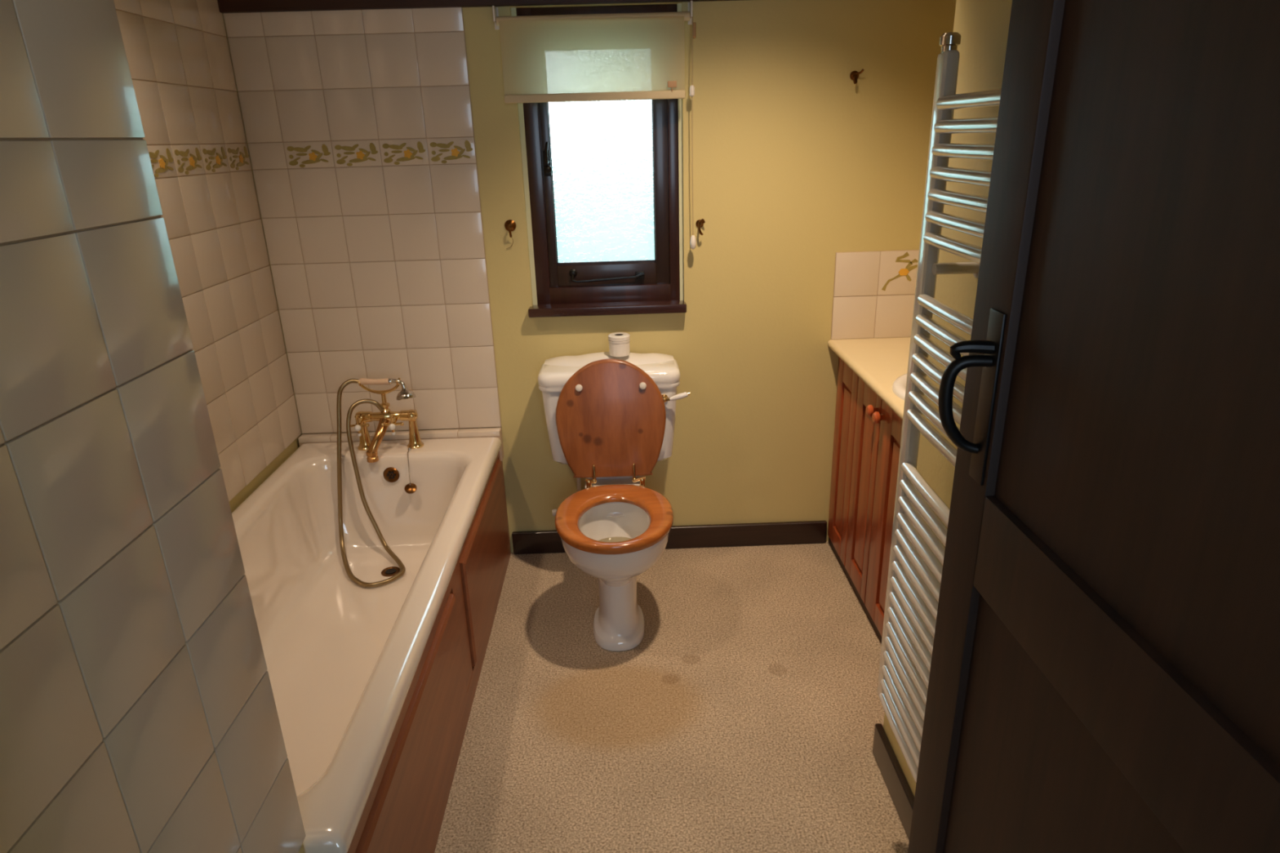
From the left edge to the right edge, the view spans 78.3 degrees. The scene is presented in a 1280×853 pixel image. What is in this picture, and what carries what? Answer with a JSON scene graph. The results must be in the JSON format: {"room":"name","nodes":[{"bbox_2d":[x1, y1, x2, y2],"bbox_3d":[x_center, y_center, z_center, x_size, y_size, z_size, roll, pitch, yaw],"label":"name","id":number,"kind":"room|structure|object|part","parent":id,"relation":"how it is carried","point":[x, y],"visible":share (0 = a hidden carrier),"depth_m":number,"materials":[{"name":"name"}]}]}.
{"room":"bathroom","nodes":[
{"label":"bathroom","id":0,"kind":"room"},
{"bbox_2d":[229,435,301,512],"bbox_3d":[-1.231,0.142,0.678,0.100,2.300,4.100,-2,20,-1],"label":"wall","id":1,"kind":"structure","parent":0,"point":[239,498],"depth_m":2.52,"materials":[{"name":"yellow paint"}]},
{"bbox_2d":[113,0,301,502],"bbox_3d":[-1.214,-0.505,1.680,0.010,1.783,1.758,-2,20,-1],"label":"wall tiles","id":2,"kind":"structure","parent":1,"relation":"attached to","point":[178,54],"depth_m":2.26,"materials":[{"name":"tile"}]},
{"bbox_2d":[297,843,304,852],"bbox_3d":[-0.837,0.148,0.630,0.645,2.300,0.684,-2,20,-1],"label":"wall","id":3,"kind":"structure","parent":0,"point":[301,850],"depth_m":1.18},
{"bbox_2d":[0,0,305,852],"bbox_3d":[-0.517,-0.105,0.545,0.008,1.783,0.684,-2,20,-1],"label":"tiles","id":4,"kind":"structure","parent":3,"relation":"attached to","point":[139,713],"depth_m":0.75,"materials":[{"name":"tile"}]},
{"bbox_2d":[222,0,955,552],"bbox_3d":[-0.030,-0.656,2.742,2.620,2.300,0.260,-2,20,-1],"label":"wall","id":5,"kind":"structure","parent":0,"point":[797,164],"depth_m":2.62,"materials":[{"name":"yellow paint"}]},
{"bbox_2d":[222,7,501,433],"bbox_3d":[-0.879,-0.823,2.513,0.712,1.783,0.010,-2,20,-1],"label":"wall tiles","id":6,"kind":"structure","parent":5,"relation":"attached to","point":[358,124],"depth_m":2.55,"materials":[{"name":"tile"}]},
{"bbox_2d":[297,426,504,461],"bbox_3d":[-0.853,0.075,2.824,0.712,0.116,0.046,-2,20,-1],"label":"trim","id":7,"kind":"structure","parent":5,"relation":"attached to","point":[477,432],"depth_m":2.79,"materials":[{"name":"beige tile"}]},
{"bbox_2d":[217,0,734,13],"bbox_3d":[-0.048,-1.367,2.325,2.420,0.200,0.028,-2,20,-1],"label":"ceiling","id":8,"kind":"structure","parent":5,"relation":"attached to","point":[224,6],"depth_m":2.33,"materials":[{"name":"white paint"}]},
{"bbox_2d":[504,219,515,248],"bbox_3d":[-0.426,-0.631,2.585,0.038,0.094,0.032,-2,20,-1],"label":"curtain hook","id":9,"kind":"object","parent":5,"relation":"attached to","point":[510,225],"visible":1,"depth_m":2.58,"materials":[{"name":"gold metal"}]},
{"bbox_3d":[-0.426,-0.639,2.576,0.009,0.039,0.021,-2,20,-1],"label":"hook arm","id":10,"kind":"part","parent":9,"relation":"part of","materials":[{"name":"gold metal"}]},
{"bbox_2d":[511,3,686,317],"bbox_3d":[-0.125,-0.871,2.636,0.535,0.943,0.305,-2,20,-1],"label":"window","id":11,"kind":"structure","parent":5,"relation":"in","point":[603,184],"depth_m":2.62,"materials":[{"name":"brown wood"}]},
{"bbox_2d":[492,0,696,103],"bbox_3d":[-0.134,-1.136,2.389,0.607,0.270,0.064,-2,20,-1],"label":"roller blind","id":12,"kind":"object","parent":11,"relation":"attached to","point":[612,56],"visible":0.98,"depth_m":2.37,"materials":[{"name":"beige fabric"}]},
{"bbox_2d":[689,10,696,248],"bbox_3d":[0.166,-0.912,2.465,0.021,0.698,0.022,-2,20,-1],"label":"blind cord","id":13,"kind":"object","parent":12,"relation":"hanging from","point":[693,242],"visible":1,"depth_m":2.46,"materials":[{"name":"white plastic"}]},
{"bbox_3d":[-0.124,-0.875,2.587,0.335,0.664,0.006,-2,20,-1],"label":"glass pane","id":14,"kind":"part","parent":11,"relation":"part of","materials":[{"name":"white glass"}]},
{"bbox_3d":[-0.114,-0.868,2.593,0.414,0.799,0.048,-2,20,-1],"label":"sash","id":15,"kind":"part","parent":11,"relation":"part of","materials":[{"name":"brown wood"}]},
{"bbox_3d":[-0.110,-0.405,2.692,0.535,0.030,0.085,-2,20,-1],"label":"sill","id":16,"kind":"part","parent":11,"relation":"part of","materials":[{"name":"brown wood"}]},
{"bbox_2d":[511,520,826,554],"bbox_3d":[0.115,0.423,2.997,1.196,0.092,0.018,-2,20,-1],"label":"baseboard","id":17,"kind":"structure","parent":5,"relation":"attached to","point":[806,531],"depth_m":2.99,"materials":[{"name":"brown wood"}]},
{"bbox_2d":[695,218,705,235],"bbox_3d":[0.201,-0.658,2.589,0.030,0.053,0.038,-2,20,-1],"label":"curtain hook","id":18,"kind":"object","parent":5,"relation":"attached to","point":[700,223],"visible":1,"depth_m":2.59,"materials":[{"name":"gold metal"}]},
{"bbox_2d":[849,68,864,84],"bbox_3d":[0.675,-1.089,2.444,0.036,0.043,0.038,-2,20,-1],"label":"wall hook","id":19,"kind":"object","parent":5,"relation":"attached to","point":[854,75],"visible":1,"depth_m":2.45,"materials":[{"name":"gold metal"}]},
{"bbox_2d":[831,249,919,339],"bbox_3d":[0.922,-0.454,2.700,0.516,0.300,0.010,-2,20,-1],"label":"backsplash","id":20,"kind":"structure","parent":5,"relation":"attached to","point":[874,291],"depth_m":2.69,"materials":[{"name":"beige tile"}]},
{"bbox_2d":[434,541,909,852],"bbox_3d":[0.056,1.163,1.252,2.620,0.080,4.400,-2,20,-1],"label":"floor","id":21,"kind":"structure","parent":0,"point":[743,717],"depth_m":2.13,"materials":[{"name":"beige carpet"}]},
{"bbox_2d":[231,436,511,852],"bbox_3d":[-0.821,0.567,2.091,0.711,0.500,1.761,-2,20,-1],"label":"bathtub","id":22,"kind":"object","parent":21,"relation":"on","point":[374,688],"visible":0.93,"depth_m":2.19,"materials":[{"name":"beige ceramic"}]},
{"bbox_2d":[350,377,423,462],"bbox_3d":[-0.868,-0.024,2.638,0.236,0.259,0.134,-2,20,-1],"label":"mixer tap","id":23,"kind":"object","parent":22,"relation":"on","point":[387,415],"visible":0.98,"depth_m":2.66,"materials":[{"name":"gold metal"}]},
{"bbox_3d":[-0.947,-0.012,2.647,0.076,0.066,0.037,-2,20,-1],"label":"cross handle","id":24,"kind":"part","parent":23,"relation":"part of","materials":[{"name":"gold metal"}]},
{"bbox_2d":[336,377,415,587],"bbox_3d":[-0.884,0.171,2.552,0.284,0.578,0.394,-2,20,-1],"label":"handset","id":25,"kind":"object","parent":23,"relation":"on","point":[405,393],"visible":1,"depth_m":2.62,"materials":[{"name":"gold metal"}]},
{"bbox_3d":[-0.880,0.039,2.648,0.044,0.135,0.120,7,22,21],"label":"spout","id":26,"kind":"part","parent":23,"relation":"part of","materials":[{"name":"gold metal"}]},
{"bbox_3d":[-0.832,-0.016,2.649,0.076,0.066,0.037,-2,20,-1],"label":"cross handle","id":27,"kind":"part","parent":23,"relation":"part of","materials":[{"name":"gold metal"}]},
{"bbox_2d":[404,447,417,493],"bbox_3d":[-0.774,0.149,2.659,0.040,0.130,0.105,-2,20,-1],"label":"plug","id":28,"kind":"object","parent":22,"relation":"hanging from","point":[410,488],"visible":1,"depth_m":2.64,"materials":[{"name":"gold metal"}]},
{"bbox_3d":[-0.780,0.135,2.664,0.012,0.107,0.087,-5,21,-8],"label":"chain","id":29,"kind":"part","parent":28,"relation":"part of","materials":[{"name":"silver metal"}]},
{"bbox_3d":[-0.485,0.575,2.107,0.018,0.457,1.756,-2,20,-1],"label":"panel","id":30,"kind":"part","parent":22,"relation":"part of","materials":[{"name":"brown wood"}]},
{"bbox_2d":[537,351,690,651],"bbox_3d":[-0.073,0.219,2.519,0.501,0.816,0.730,-2,20,-1],"label":"toilet","id":31,"kind":"object","parent":21,"relation":"on","point":[610,419],"visible":0.99,"depth_m":2.54,"materials":[{"name":"white ceramic"}]},
{"bbox_3d":[-0.104,-0.191,2.648,0.472,0.089,0.198,-2,20,-1],"label":"cistern lid","id":32,"kind":"part","parent":31,"relation":"part of","materials":[{"name":"white ceramic"}]},
{"bbox_3d":[-0.095,-0.026,2.568,0.359,0.388,0.074,-2,20,-1],"label":"lid","id":33,"kind":"part","parent":31,"relation":"part of","materials":[{"name":"red wood"}]},
{"bbox_3d":[-0.078,0.270,2.374,0.358,0.028,0.423,-2,20,-1],"label":"seat","id":34,"kind":"part","parent":31,"relation":"part of","materials":[{"name":"brown wood"}]},
{"bbox_3d":[-0.073,0.459,2.479,0.338,0.394,0.463,-2,20,-1],"label":"bowl","id":35,"kind":"part","parent":31,"relation":"part of","materials":[{"name":"white ceramic"}]},
{"bbox_2d":[608,332,630,356],"bbox_3d":[-0.070,-0.277,2.652,0.073,0.069,0.073,-2,20,-1],"label":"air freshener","id":36,"kind":"object","parent":31,"relation":"on","point":[619,342],"visible":1,"depth_m":2.63,"materials":[{"name":"white plastic"}]},
{"bbox_3d":[0.083,-0.090,2.582,0.033,0.026,0.028,-2,20,-1],"label":"flush lever","id":37,"kind":"part","parent":31,"relation":"part of","materials":[{"name":"gold metal"}]},
{"bbox_2d":[827,357,902,644],"bbox_3d":[0.949,0.267,2.381,0.529,0.768,1.102,-2,20,-1],"label":"vanity cabinet","id":38,"kind":"object","parent":21,"relation":"on","point":[867,438],"visible":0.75,"depth_m":2.51,"materials":[{"name":"brown wood"}]},
{"bbox_3d":[0.716,0.116,2.752,0.018,0.717,0.235,-2,20,-1],"label":"door","id":39,"kind":"part","parent":38,"relation":"part of","materials":[{"name":"brown wood"}]},
{"bbox_3d":[0.722,0.198,2.528,0.018,0.717,0.232,-2,20,-1],"label":"door","id":40,"kind":"part","parent":38,"relation":"part of","materials":[{"name":"brown wood"}]},
{"bbox_2d":[827,337,911,420],"bbox_3d":[0.938,-0.109,2.242,0.532,0.030,1.105,-2,20,-1],"label":"countertop","id":41,"kind":"structure","parent":38,"relation":"on","point":[878,362],"depth_m":2.49,"materials":[{"name":"beige laminate"}]},
{"bbox_2d":[892,373,906,399],"bbox_3d":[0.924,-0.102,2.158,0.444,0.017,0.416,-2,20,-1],"label":"washbasin","id":42,"kind":"object","parent":41,"relation":"in","point":[899,385],"visible":0.11,"depth_m":2.18,"materials":[{"name":"white ceramic"}]},
{"bbox_3d":[0.691,-0.047,2.339,0.033,0.036,0.036,-2,20,-1],"label":"knob","id":43,"kind":"part","parent":38,"relation":"part of","materials":[{"name":"orange wood"}]},
{"bbox_3d":[0.693,-0.026,2.281,0.033,0.036,0.036,-2,20,-1],"label":"knob","id":44,"kind":"part","parent":38,"relation":"part of","materials":[{"name":"orange wood"}]},
{"bbox_3d":[0.733,0.341,2.141,0.018,0.717,0.581,-2,20,-1],"label":"door","id":45,"kind":"part","parent":38,"relation":"part of","materials":[{"name":"brown wood"}]},
{"bbox_2d":[883,0,1012,795],"bbox_3d":[0.985,0.259,0.193,0.735,2.300,2.990,-2,20,-1],"label":"wall","id":46,"kind":"structure","parent":0,"point":[982,25],"depth_m":1.38,"materials":[{"name":"yellow paint"}]},
{"bbox_2d":[872,724,914,840],"bbox_3d":[0.616,1.019,1.349,0.018,0.092,1.352,-2,20,-1],"label":"baseboard","id":47,"kind":"structure","parent":46,"relation":"attached to","point":[902,796],"depth_m":1.84,"materials":[{"name":"brown wood"}]},
{"bbox_2d":[876,31,1001,782],"bbox_3d":[0.543,0.066,1.228,0.103,1.286,0.538,-2,20,-1],"label":"towel radiator","id":48,"kind":"object","parent":46,"relation":"attached to","point":[919,532],"visible":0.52,"depth_m":1.35,"materials":[{"name":"chrome metal"}]},
{"bbox_3d":[0.522,0.654,1.445,0.028,0.022,0.475,-2,20,-1],"label":"rail","id":49,"kind":"part","parent":48,"relation":"part of","materials":[{"name":"white metal"}]},
{"bbox_3d":[0.521,0.621,1.433,0.028,0.022,0.475,-2,20,-1],"label":"rail","id":50,"kind":"part","parent":48,"relation":"part of","materials":[{"name":"white metal"}]},
{"bbox_3d":[0.520,0.588,1.421,0.028,0.022,0.475,-2,20,-1],"label":"rail","id":51,"kind":"part","parent":48,"relation":"part of","materials":[{"name":"white metal"}]},
{"bbox_3d":[0.519,0.555,1.408,0.028,0.022,0.475,-2,20,-1],"label":"rail","id":52,"kind":"part","parent":48,"relation":"part of","materials":[{"name":"white metal"}]},
{"bbox_3d":[0.518,0.522,1.396,0.028,0.022,0.475,-2,20,-1],"label":"rail","id":53,"kind":"part","parent":48,"relation":"part of","materials":[{"name":"white metal"}]},
{"bbox_3d":[0.517,0.489,1.384,0.028,0.022,0.475,-2,20,-1],"label":"rail","id":54,"kind":"part","parent":48,"relation":"part of","materials":[{"name":"white metal"}]},
{"bbox_3d":[0.516,0.456,1.371,0.028,0.022,0.475,-2,20,-1],"label":"rail","id":55,"kind":"part","parent":48,"relation":"part of","materials":[{"name":"white metal"}]},
{"bbox_3d":[0.515,0.423,1.359,0.028,0.022,0.475,-2,20,-1],"label":"rail","id":56,"kind":"part","parent":48,"relation":"part of","materials":[{"name":"white metal"}]},
{"bbox_3d":[0.514,0.390,1.347,0.028,0.022,0.475,-2,20,-1],"label":"rail","id":57,"kind":"part","parent":48,"relation":"part of","materials":[{"name":"white metal"}]},
{"bbox_3d":[0.513,0.356,1.335,0.028,0.022,0.475,-2,20,-1],"label":"rail","id":58,"kind":"part","parent":48,"relation":"part of","materials":[{"name":"white metal"}]},
{"bbox_3d":[0.512,0.323,1.323,0.028,0.022,0.475,-2,20,-1],"label":"rail","id":59,"kind":"part","parent":48,"relation":"part of","materials":[{"name":"white metal"}]},
{"bbox_3d":[0.511,0.290,1.310,0.028,0.022,0.475,-2,20,-1],"label":"rail","id":60,"kind":"part","parent":48,"relation":"part of","materials":[{"name":"white metal"}]},
{"bbox_3d":[0.510,0.257,1.298,0.028,0.022,0.475,-2,20,-1],"label":"rail","id":61,"kind":"part","parent":48,"relation":"part of","materials":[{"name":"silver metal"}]},
{"bbox_3d":[0.510,0.224,1.286,0.028,0.022,0.475,-2,20,-1],"label":"rail","id":62,"kind":"part","parent":48,"relation":"part of","materials":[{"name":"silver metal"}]},
{"bbox_3d":[0.509,0.191,1.274,0.028,0.022,0.475,-2,20,-1],"label":"rail","id":63,"kind":"part","parent":48,"relation":"part of","materials":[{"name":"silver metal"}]},
{"bbox_3d":[0.508,0.158,1.261,0.028,0.022,0.475,-2,20,-1],"label":"rail","id":64,"kind":"part","parent":48,"relation":"part of","materials":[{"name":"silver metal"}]},
{"bbox_3d":[0.505,0.059,1.225,0.028,0.022,0.475,-2,20,-1],"label":"rail","id":65,"kind":"part","parent":48,"relation":"part of","materials":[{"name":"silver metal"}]},
{"bbox_3d":[0.504,0.025,1.212,0.028,0.022,0.475,-2,20,-1],"label":"rail","id":66,"kind":"part","parent":48,"relation":"part of","materials":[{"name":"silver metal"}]},
{"bbox_3d":[0.503,-0.008,1.200,0.028,0.022,0.475,-2,20,-1],"label":"rail","id":67,"kind":"part","parent":48,"relation":"part of","materials":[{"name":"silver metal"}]},
{"bbox_3d":[0.502,-0.041,1.188,0.028,0.022,0.475,-2,20,-1],"label":"rail","id":68,"kind":"part","parent":48,"relation":"part of","materials":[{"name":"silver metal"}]},
{"bbox_3d":[0.501,-0.074,1.176,0.028,0.022,0.475,-2,20,-1],"label":"rail","id":69,"kind":"part","parent":48,"relation":"part of","materials":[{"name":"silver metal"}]},
{"bbox_3d":[0.500,-0.107,1.163,0.028,0.022,0.475,-2,20,-1],"label":"rail","id":70,"kind":"part","parent":48,"relation":"part of","materials":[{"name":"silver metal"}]},
{"bbox_3d":[0.499,-0.140,1.151,0.028,0.022,0.475,-2,20,-1],"label":"rail","id":71,"kind":"part","parent":48,"relation":"part of","materials":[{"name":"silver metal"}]},
{"bbox_3d":[0.496,-0.239,1.114,0.028,0.022,0.475,-2,20,-1],"label":"rail","id":72,"kind":"part","parent":48,"relation":"part of","materials":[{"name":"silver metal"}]},
{"bbox_3d":[0.496,-0.272,1.102,0.028,0.022,0.475,-2,20,-1],"label":"rail","id":73,"kind":"part","parent":48,"relation":"part of","materials":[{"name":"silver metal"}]},
{"bbox_3d":[0.495,-0.305,1.090,0.028,0.022,0.475,-2,20,-1],"label":"rail","id":74,"kind":"part","parent":48,"relation":"part of","materials":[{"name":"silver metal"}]},
{"bbox_3d":[0.494,-0.339,1.078,0.028,0.022,0.475,-2,20,-1],"label":"rail","id":75,"kind":"part","parent":48,"relation":"part of","materials":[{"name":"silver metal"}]},
{"bbox_3d":[0.493,-0.372,1.065,0.028,0.022,0.475,-2,20,-1],"label":"rail","id":76,"kind":"part","parent":48,"relation":"part of","materials":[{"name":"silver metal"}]},
{"bbox_3d":[0.492,-0.405,1.053,0.028,0.022,0.475,-2,20,-1],"label":"rail","id":77,"kind":"part","parent":48,"relation":"part of","materials":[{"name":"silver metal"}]},
{"bbox_3d":[0.491,-0.438,1.041,0.028,0.022,0.475,-2,20,-1],"label":"rail","id":78,"kind":"part","parent":48,"relation":"part of","materials":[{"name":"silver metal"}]},
{"bbox_3d":[-0.277,0.266,0.271,1.785,2.300,0.100,-2,20,-1],"label":"wall","id":79,"kind":"structure","parent":0,"visible":0},
{"bbox_2d":[907,0,1279,852],"bbox_3d":[0.432,0.233,0.748,0.096,1.968,0.740,-2,20,-1],"label":"door","id":80,"kind":"structure","parent":79,"relation":"in","point":[1104,676],"depth_m":0.73,"materials":[{"name":"brown wood"}]},
{"bbox_3d":[0.402,-0.033,0.969,0.060,0.220,0.036,-2,20,-1],"label":"handle","id":81,"kind":"part","parent":80,"relation":"part of","materials":[{"name":"black metal"}]}
]}

